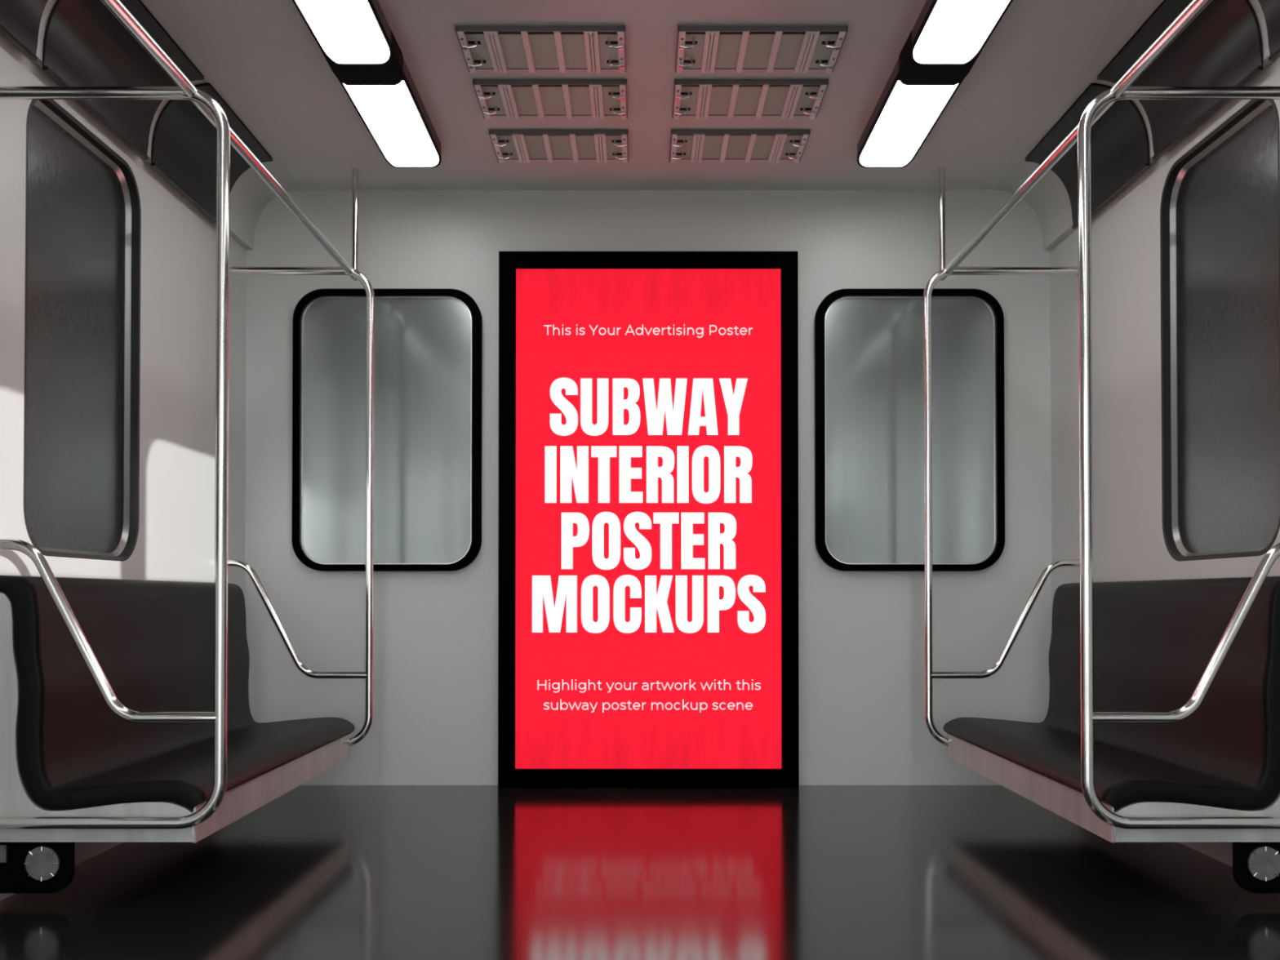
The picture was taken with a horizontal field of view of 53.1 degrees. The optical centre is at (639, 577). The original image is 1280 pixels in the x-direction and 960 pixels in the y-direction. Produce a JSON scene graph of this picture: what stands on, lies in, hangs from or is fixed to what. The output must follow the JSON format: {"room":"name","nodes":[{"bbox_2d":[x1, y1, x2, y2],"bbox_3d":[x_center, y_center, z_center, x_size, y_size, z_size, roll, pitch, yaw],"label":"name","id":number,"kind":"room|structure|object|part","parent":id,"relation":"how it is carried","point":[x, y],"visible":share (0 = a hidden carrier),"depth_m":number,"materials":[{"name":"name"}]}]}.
{"room":"train carriage","nodes":[
{"label":"train carriage","id":0,"kind":"room"},
{"bbox_2d":[0,32,246,900],"bbox_3d":[-1.395,-0.370,1.028,0.045,2.072,6.845,0,-1,0],"label":"wall","id":1,"kind":"structure","parent":0,"point":[175,541],"depth_m":3.66,"materials":[{"name":"paint"}]},
{"bbox_2d":[23,99,141,561],"bbox_3d":[-1.395,-0.581,3.184,0.044,1.069,0.660,0,-1,0],"label":"window","id":2,"kind":"structure","parent":1,"relation":"in","point":[83,211],"depth_m":3.22,"materials":[{"name":"grey glass"}]},
{"bbox_2d":[0,86,230,829],"bbox_3d":[-1.118,-0.254,2.684,0.508,1.564,0.031,0,-1,0],"label":"handrail","id":3,"kind":"object","parent":1,"relation":"attached to","point":[219,717],"visible":0.97,"depth_m":2.67,"materials":[{"name":"silver metal"}]},
{"bbox_2d":[33,0,304,249],"bbox_3d":[-1.272,-1.301,1.043,0.201,0.210,6.845,0,-1,0],"label":"luggage rack","id":4,"kind":"object","parent":1,"relation":"attached to","point":[250,194],"visible":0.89,"depth_m":4.22,"materials":[{"name":"metal"}]},
{"bbox_2d":[0,0,48,61],"bbox_3d":[-1.269,-1.267,2.549,0.162,0.229,0.603,0,-1,0],"label":"panel","id":5,"kind":"object","parent":4,"relation":"attached to","point":[20,20],"visible":1,"depth_m":2.78,"materials":[{"name":"black plastic"}]},
{"bbox_2d":[42,0,204,159],"bbox_3d":[-1.269,-1.256,3.191,0.162,0.229,0.603,0,-1,0],"label":"panel","id":6,"kind":"object","parent":4,"relation":"attached to","point":[85,44],"visible":0.82,"depth_m":3.15,"materials":[{"name":"black plastic"}]},
{"bbox_2d":[151,82,272,222],"bbox_3d":[-1.269,-1.246,3.838,0.162,0.229,0.614,0,-1,0],"label":"panel","id":7,"kind":"object","parent":4,"relation":"attached to","point":[184,150],"visible":0.73,"depth_m":3.76,"materials":[{"name":"black plastic"}]},
{"bbox_2d":[227,266,374,746],"bbox_3d":[-1.118,-0.231,4.154,0.508,1.564,0.031,0,-1,0],"label":"loop","id":8,"kind":"object","parent":1,"relation":"attached to","point":[367,674],"visible":0.82,"depth_m":4.14,"materials":[{"name":"silver metal"}]},
{"bbox_2d":[0,785,1279,959],"bbox_3d":[0.029,0.691,1.012,2.892,0.050,6.945,0,-1,0],"label":"floor","id":9,"kind":"structure","parent":0,"point":[313,872],"depth_m":2.93,"materials":[{"name":"plastic"}]},
{"bbox_2d":[0,575,355,893],"bbox_3d":[-1.143,0.343,3.410,0.455,0.675,1.438,0,-1,0],"label":"bench","id":10,"kind":"object","parent":9,"relation":"on","point":[62,746],"visible":0.95,"depth_m":2.93,"materials":[{"name":"plastic"}]},
{"bbox_3d":[-1.355,0.585,2.710,0.026,0.036,0.008,0,-1,0],"label":"plate","id":11,"kind":"part","parent":10,"relation":"part of","materials":[{"name":"grey metal"}]},
{"bbox_3d":[-1.155,0.293,2.703,0.433,0.526,0.014,0,-1,0],"label":"plate","id":12,"kind":"part","parent":10,"relation":"part of","materials":[{"name":"silver metal"}]},
{"bbox_2d":[942,576,1279,893],"bbox_3d":[1.202,0.343,3.410,0.455,0.675,1.438,0,-1,0],"label":"bench","id":13,"kind":"object","parent":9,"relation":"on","point":[1154,642],"visible":0.98,"depth_m":3.04,"materials":[{"name":"plastic"}]},
{"bbox_3d":[1.212,0.293,2.703,0.433,0.526,0.014,0,-1,0],"label":"plate","id":14,"kind":"part","parent":13,"relation":"part of","materials":[{"name":"silver metal"}]},
{"bbox_2d":[244,190,1052,785],"bbox_3d":[0.029,-0.316,4.476,2.892,2.072,0.050,0,-1,0],"label":"wall","id":15,"kind":"structure","parent":0,"point":[861,648],"depth_m":4.45,"materials":[{"name":"paint"}]},
{"bbox_2d":[291,288,482,571],"bbox_3d":[-0.876,-0.511,4.439,0.652,0.978,0.030,0,-1,0],"label":"window","id":16,"kind":"structure","parent":15,"relation":"in","point":[428,342],"depth_m":4.45,"materials":[{"name":"glass"},{"name":"black rubber"}]},
{"bbox_2d":[497,251,799,787],"bbox_3d":[0.029,-0.201,4.419,1.029,1.842,0.060,0,-1,0],"label":"advertising poster","id":17,"kind":"object","parent":15,"relation":"attached to","point":[648,537],"visible":1,"depth_m":4.39,"materials":[{"name":"red paper"}]},
{"bbox_2d":[814,288,1004,571],"bbox_3d":[0.934,-0.511,4.439,0.652,0.978,0.030,0,-1,0],"label":"window","id":18,"kind":"structure","parent":15,"relation":"in","point":[869,415],"depth_m":4.45,"materials":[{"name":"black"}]},
{"bbox_2d":[148,0,1155,190],"bbox_3d":[0.029,-1.431,1.045,2.892,0.050,6.945,0,-1,0],"label":"ceiling","id":19,"kind":"structure","parent":0,"point":[263,55],"depth_m":3.56,"materials":[{"name":"paint"}]},
{"bbox_2d":[100,0,359,280],"bbox_3d":[-0.943,-1.221,0.936,0.026,0.371,6.630,0,-1,0],"label":"grab rail","id":20,"kind":"object","parent":19,"relation":"hanging from","point":[118,10],"visible":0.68,"depth_m":3.04,"materials":[{"name":"silver metal"}]},
{"bbox_2d":[292,0,392,65],"bbox_3d":[-0.714,-1.355,2.865,0.185,0.044,0.902,0,-1,0],"label":"ceiling light","id":21,"kind":"object","parent":19,"relation":"attached to","point":[347,32],"visible":0.99,"depth_m":3.11,"materials":[{"name":"grey plastic"}]},
{"bbox_2d":[321,30,441,168],"bbox_3d":[-0.714,-1.343,3.657,0.185,0.044,0.902,0,-1,0],"label":"ceiling light","id":22,"kind":"object","parent":19,"relation":"attached to","point":[386,98],"visible":0.92,"depth_m":3.63,"materials":[{"name":"grey plastic"}]},
{"bbox_2d":[342,80,439,166],"bbox_3d":[-0.714,-1.322,3.758,0.167,0.002,0.686,0,-1,0],"label":"diffuser","id":23,"kind":"object","parent":22,"relation":"attached to","point":[392,113],"depth_m":3.71,"materials":[{"name":"white plastic"}]},
{"bbox_2d":[455,25,626,73],"bbox_3d":[-0.247,-1.357,3.307,0.423,0.026,0.250,0,-1,0],"label":"ceiling vent","id":24,"kind":"object","parent":19,"relation":"in","point":[495,47],"visible":1,"depth_m":3.29,"materials":[{"name":"grey metal"}]},
{"bbox_2d":[464,33,618,68],"bbox_3d":[-0.247,-1.367,3.327,0.411,0.003,0.205,0,-1,0],"label":"grille","id":25,"kind":"object","parent":24,"relation":"attached to","point":[503,51],"depth_m":3.31,"materials":[{"name":"black metal"}]},
{"bbox_2d":[472,79,627,119],"bbox_3d":[-0.247,-1.352,3.637,0.423,0.026,0.250,0,-1,0],"label":"ceiling vent","id":26,"kind":"object","parent":19,"relation":"in","point":[516,98],"visible":1,"depth_m":3.62,"materials":[{"name":"black metal"}]},
{"bbox_2d":[480,85,620,115],"bbox_3d":[-0.247,-1.361,3.657,0.411,0.003,0.205,0,-1,0],"label":"grille","id":27,"kind":"object","parent":26,"relation":"attached to","point":[516,100],"depth_m":3.64,"materials":[{"name":"black metal"}]},
{"bbox_2d":[488,128,628,162],"bbox_3d":[-0.247,-1.346,4.013,0.423,0.026,0.250,0,-1,0],"label":"ceiling vent","id":28,"kind":"object","parent":19,"relation":"in","point":[575,144],"visible":1,"depth_m":3.99,"materials":[{"name":"black metal"}]},
{"bbox_2d":[496,134,622,159],"bbox_3d":[-0.247,-1.356,4.032,0.411,0.003,0.205,0,-1,0],"label":"grille","id":29,"kind":"object","parent":28,"relation":"attached to","point":[528,146],"depth_m":4.02,"materials":[{"name":"black metal"}]},
{"bbox_2d":[669,128,810,162],"bbox_3d":[0.305,-1.346,4.013,0.423,0.026,0.250,0,-1,0],"label":"ceiling vent","id":30,"kind":"object","parent":19,"relation":"in","point":[722,144],"visible":1,"depth_m":3.99,"materials":[{"name":"black metal"}]},
{"bbox_2d":[675,134,803,159],"bbox_3d":[0.305,-1.356,4.032,0.411,0.003,0.205,0,-1,0],"label":"grille","id":31,"kind":"object","parent":30,"relation":"attached to","point":[709,146],"depth_m":4.02,"materials":[{"name":"grey metal"}]},
{"bbox_2d":[671,79,828,119],"bbox_3d":[0.305,-1.352,3.637,0.423,0.026,0.250,0,-1,0],"label":"ceiling vent","id":32,"kind":"object","parent":19,"relation":"in","point":[789,98],"visible":1,"depth_m":3.62,"materials":[{"name":"black metal"}]},
{"bbox_2d":[679,85,820,115],"bbox_3d":[0.305,-1.361,3.657,0.411,0.003,0.205,0,-1,0],"label":"grille","id":33,"kind":"object","parent":32,"relation":"attached to","point":[717,100],"depth_m":3.64,"materials":[{"name":"grey metal"}]},
{"bbox_2d":[675,25,848,73],"bbox_3d":[0.305,-1.357,3.307,0.423,0.026,0.250,0,-1,0],"label":"ceiling vent","id":34,"kind":"object","parent":19,"relation":"in","point":[703,47],"visible":1,"depth_m":3.29,"materials":[{"name":"black metal"}]},
{"bbox_2d":[683,33,838,68],"bbox_3d":[0.305,-1.367,3.327,0.411,0.003,0.205,0,-1,0],"label":"grille","id":35,"kind":"object","parent":34,"relation":"attached to","point":[724,51],"depth_m":3.31,"materials":[{"name":"grey metal"}]},
{"bbox_2d":[857,31,982,168],"bbox_3d":[0.771,-1.343,3.657,0.185,0.044,0.902,0,-1,0],"label":"ceiling light","id":36,"kind":"object","parent":19,"relation":"attached to","point":[914,97],"visible":0.9,"depth_m":3.63,"materials":[{"name":"grey plastic"}]},
{"bbox_2d":[859,80,958,166],"bbox_3d":[0.771,-1.322,3.758,0.167,0.002,0.686,0,-1,0],"label":"diffuser","id":37,"kind":"object","parent":36,"relation":"attached to","point":[908,112],"depth_m":3.71,"materials":[{"name":"white plastic"}]},
{"bbox_2d":[910,0,1013,65],"bbox_3d":[0.771,-1.355,2.865,0.185,0.044,0.902,0,-1,0],"label":"ceiling light","id":38,"kind":"object","parent":19,"relation":"attached to","point":[944,32],"visible":0.98,"depth_m":3.11,"materials":[{"name":"grey plastic"}]},
{"bbox_2d":[938,0,1212,280],"bbox_3d":[1.001,-1.221,0.936,0.026,0.371,6.630,0,-1,0],"label":"grab rail","id":39,"kind":"object","parent":19,"relation":"hanging from","point":[1195,7],"visible":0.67,"depth_m":3.04,"materials":[{"name":"silver metal"}]},
{"bbox_2d":[1049,56,1279,866],"bbox_3d":[1.452,-0.370,1.028,0.045,2.072,6.845,0,-1,0],"label":"wall","id":40,"kind":"structure","parent":0,"point":[1129,544],"depth_m":3.80,"materials":[{"name":"paint"}]},
{"bbox_2d":[923,266,1079,746],"bbox_3d":[1.176,-0.231,4.154,0.508,1.564,0.031,0,-1,0],"label":"handrail","id":41,"kind":"object","parent":40,"relation":"attached to","point":[930,674],"visible":0.87,"depth_m":4.14,"materials":[{"name":"silver metal"}]},
{"bbox_2d":[992,0,1272,249],"bbox_3d":[1.329,-1.301,1.043,0.201,0.210,6.845,0,-1,0],"label":"luggage rack","id":42,"kind":"object","parent":40,"relation":"attached to","point":[1049,198],"visible":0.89,"depth_m":4.22,"materials":[{"name":"metal"}]},
{"bbox_2d":[1025,82,1150,228],"bbox_3d":[1.327,-1.246,3.838,0.162,0.229,0.614,0,-1,0],"label":"panel","id":43,"kind":"object","parent":42,"relation":"attached to","point":[1120,143],"visible":0.81,"depth_m":3.76,"materials":[{"name":"black plastic"}]},
{"bbox_2d":[1096,0,1263,159],"bbox_3d":[1.327,-1.256,3.191,0.162,0.229,0.603,0,-1,0],"label":"panel","id":44,"kind":"object","parent":42,"relation":"attached to","point":[1222,46],"visible":0.83,"depth_m":3.15,"materials":[{"name":"black plastic"}]},
{"bbox_2d":[1257,0,1279,61],"bbox_3d":[1.327,-1.267,2.549,0.162,0.229,0.603,0,-1,0],"label":"panel","id":45,"kind":"object","parent":42,"relation":"attached to","point":[1270,8],"visible":1,"depth_m":2.82,"materials":[{"name":"black plastic"}]},
{"bbox_2d":[1077,86,1279,829],"bbox_3d":[1.176,-0.254,2.684,0.508,1.564,0.031,0,-1,0],"label":"handrail","id":46,"kind":"object","parent":40,"relation":"attached to","point":[1088,717],"visible":0.99,"depth_m":2.67,"materials":[{"name":"silver metal"}]},
{"bbox_2d":[1160,99,1279,561],"bbox_3d":[1.453,-0.581,3.184,0.044,1.069,0.660,0,-1,0],"label":"window","id":47,"kind":"structure","parent":40,"relation":"in","point":[1220,210],"depth_m":3.20,"materials":[{"name":"grey glass"}]}
]}

